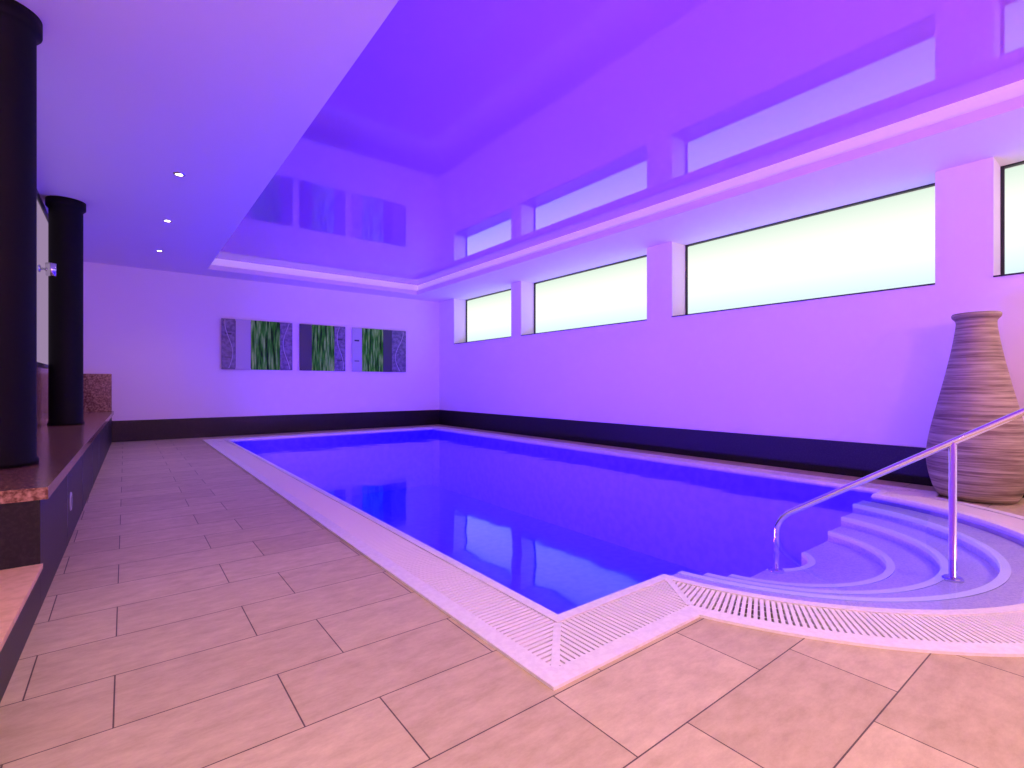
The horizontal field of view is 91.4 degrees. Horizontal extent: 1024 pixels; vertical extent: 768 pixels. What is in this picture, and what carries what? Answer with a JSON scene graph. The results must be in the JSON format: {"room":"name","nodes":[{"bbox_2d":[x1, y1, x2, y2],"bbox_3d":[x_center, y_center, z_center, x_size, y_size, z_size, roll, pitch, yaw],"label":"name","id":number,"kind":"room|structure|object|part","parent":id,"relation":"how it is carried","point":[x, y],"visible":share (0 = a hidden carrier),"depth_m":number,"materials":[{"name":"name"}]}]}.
{"room":"spa","nodes":[
{"label":"spa","id":0,"kind":"room"},
{"bbox_2d":[83,262,438,420],"bbox_3d":[-5.008,-0.755,11.804,8.570,3.710,0.200,0,0,-38],"label":"wall","id":1,"kind":"structure","parent":0,"point":[157,333],"depth_m":10.71,"materials":[{"name":"white paint"}]},
{"bbox_2d":[221,318,291,369],"bbox_3d":[-5.654,-0.885,11.138,1.432,1.090,0.060,0,0,-38],"label":"wall picture","id":2,"kind":"object","parent":1,"relation":"attached to","point":[245,344],"visible":1,"depth_m":11.09,"materials":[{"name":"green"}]},
{"bbox_2d":[112,410,438,441],"bbox_3d":[-4.861,0.895,11.778,7.130,0.410,0.020,0,0,-38],"label":"baseboard","id":3,"kind":"structure","parent":1,"relation":"attached to","point":[156,429],"depth_m":11.18,"materials":[{"name":"black tile"}]},
{"bbox_2d":[299,324,344,370],"bbox_3d":[-4.539,-0.885,12.001,1.072,1.090,0.060,0,0,-38],"label":"wall picture","id":4,"kind":"object","parent":1,"relation":"attached to","point":[321,347],"visible":1,"depth_m":11.96,"materials":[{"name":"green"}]},
{"bbox_2d":[352,327,405,371],"bbox_3d":[-3.409,-0.885,12.877,1.452,1.090,0.060,0,0,-38],"label":"wall picture","id":5,"kind":"object","parent":1,"relation":"attached to","point":[373,350],"visible":1,"depth_m":12.84,"materials":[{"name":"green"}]},
{"bbox_2d":[0,424,1023,767],"bbox_3d":[-0.147,1.100,5.197,7.970,0.001,16.400,0,0,-38],"label":"floor","id":6,"kind":"structure","parent":0,"point":[191,615],"depth_m":1.84,"materials":[{"name":"tile"}]},
{"bbox_2d":[0,411,113,701],"bbox_3d":[-2.932,0.800,2.981,0.648,0.600,16.285,0,0,-38],"label":"ledge","id":7,"kind":"object","parent":6,"relation":"on","point":[42,504],"visible":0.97,"depth_m":2.56,"materials":[{"name":"black stone"}]},
{"bbox_2d":[0,0,42,468],"bbox_3d":[-3.157,-0.905,3.082,0.386,2.807,0.386,0,0,-38],"label":"round column","id":8,"kind":"structure","parent":7,"relation":"on","point":[21,29],"depth_m":3.04,"materials":[{"name":"black"}]},
{"bbox_2d":[45,196,85,425],"bbox_3d":[-5.604,-0.905,6.285,0.386,2.807,0.386,0,0,-38],"label":"round column","id":9,"kind":"structure","parent":7,"relation":"on","point":[65,214],"depth_m":6.16,"materials":[{"name":"black"}]},
{"bbox_2d":[37,262,56,276],"bbox_3d":[-5.297,-1.320,5.700,0.160,0.140,0.100,0,0,-38],"label":"wall spotlight","id":10,"kind":"object","parent":9,"relation":"attached to","point":[50,269],"visible":1,"depth_m":5.68,"materials":[{"name":"silver metal"}]},
{"bbox_2d":[203,426,1023,690],"bbox_3d":[-0.456,1.819,6.937,5.330,1.462,11.770,0,0,-38],"label":"swimming pool","id":11,"kind":"object","parent":6,"relation":"in","point":[563,532],"depth_m":6.36,"materials":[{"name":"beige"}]},
{"bbox_3d":[-0.461,1.101,6.959,5.194,0.022,11.631,0,0,-38],"label":"overflow grate","id":12,"kind":"part","parent":11,"relation":"part of","materials":[{"name":"white plastic"}]},
{"bbox_2d":[671,500,1023,609],"bbox_3d":[2.665,1.848,3.419,3.442,1.364,1.515,0,0,-38],"label":"steps","id":13,"kind":"structure","parent":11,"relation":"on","point":[875,541],"depth_m":3.59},
{"bbox_2d":[768,408,1023,582],"bbox_3d":[2.907,0.645,3.147,0.760,1.531,2.230,0,0,-38],"label":"pool handrail","id":14,"kind":"object","parent":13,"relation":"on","point":[951,444],"depth_m":3.21,"materials":[{"name":"silver metal"}]},
{"bbox_2d":[926,311,1023,503],"bbox_3d":[4.503,0.202,4.851,0.754,1.797,0.754,0,0,-38],"label":"floor vase","id":15,"kind":"object","parent":6,"relation":"on","point":[977,390],"visible":0.94,"depth_m":4.65,"materials":[{"name":"beige ceramic"}]},
{"bbox_2d":[15,0,1023,301],"bbox_3d":[0.062,-2.310,5.295,8.420,0.001,16.500,0,0,-38],"label":"ceiling","id":16,"kind":"structure","parent":0,"point":[132,94],"depth_m":4.63,"materials":[{"name":"white paint"}]},
{"bbox_2d":[173,172,185,176],"bbox_3d":[-3.650,-2.307,5.483,0.120,0.006,0.120,0,0,-38],"label":"recessed light","id":17,"kind":"object","parent":16,"relation":"in","point":[178,174],"depth_m":5.48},
{"bbox_2d":[208,79,1023,294],"bbox_3d":[-0.336,-2.435,6.316,4.700,0.250,12.900,0,0,-38],"label":"trim","id":18,"kind":"structure","parent":16,"relation":"attached to","point":[1009,97],"depth_m":6.12,"materials":[{"name":"white paint"}]},
{"bbox_2d":[216,0,1023,284],"bbox_3d":[-0.336,-2.575,6.316,4.700,0.030,12.900,0,0,-38],"label":"ceiling panel","id":19,"kind":"object","parent":16,"relation":"attached to","point":[464,134],"visible":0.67,"depth_m":4.63,"materials":[{"name":"purple"}]},
{"bbox_2d":[439,157,1023,447],"bbox_3d":[3.193,-0.755,7.719,0.600,3.710,16.300,0,0,-38],"label":"wall","id":20,"kind":"structure","parent":0,"point":[871,367],"depth_m":6.82,"materials":[{"name":"white paint"}]},
{"bbox_2d":[455,289,510,343],"bbox_3d":[-0.619,-1.700,12.495,0.442,1.220,2.500,0,0,-38],"label":"window","id":21,"kind":"structure","parent":20,"relation":"in","point":[488,317],"depth_m":12.75,"materials":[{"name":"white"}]},
{"bbox_2d":[521,255,646,335],"bbox_3d":[1.401,-1.700,9.886,0.442,1.220,3.380,0,0,-38],"label":"window","id":22,"kind":"structure","parent":20,"relation":"in","point":[614,294],"depth_m":9.92,"materials":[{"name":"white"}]},
{"bbox_2d":[439,410,1023,497],"bbox_3d":[2.948,0.895,7.530,0.020,0.410,16.300,0,0,-38],"label":"baseboard","id":23,"kind":"structure","parent":20,"relation":"attached to","point":[855,459],"depth_m":7.27,"materials":[{"name":"black tile"}]},
{"bbox_2d":[672,183,934,316],"bbox_3d":[3.745,-1.700,6.857,0.442,1.220,3.300,0,0,-38],"label":"window","id":24,"kind":"structure","parent":20,"relation":"in","point":[885,244],"depth_m":6.66,"materials":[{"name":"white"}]},
{"bbox_2d":[993,161,1023,276],"bbox_3d":[6.053,-1.700,3.876,0.442,1.220,3.320,0,0,-38],"label":"window","id":25,"kind":"structure","parent":20,"relation":"in","point":[1011,179],"depth_m":5.24,"materials":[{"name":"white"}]},
{"bbox_3d":[-3.268,-0.755,2.719,0.200,3.710,16.300,0,0,-38],"label":"wall","id":26,"kind":"structure","parent":0,"visible":0},
{"bbox_2d":[37,190,47,368],"bbox_3d":[-4.473,-1.205,4.473,0.040,1.990,5.850,0,0,-38],"label":"window","id":27,"kind":"structure","parent":26,"relation":"in","point":[42,214],"depth_m":6.09,"materials":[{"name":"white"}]},
{"bbox_2d":[37,367,111,428],"bbox_3d":[-5.191,0.144,5.875,0.618,0.709,8.945,0,0,-38],"label":"wainscot","id":28,"kind":"structure","parent":26,"relation":"attached to","point":[97,388],"depth_m":9.25,"materials":[{"name":"brown stone"}]}
]}

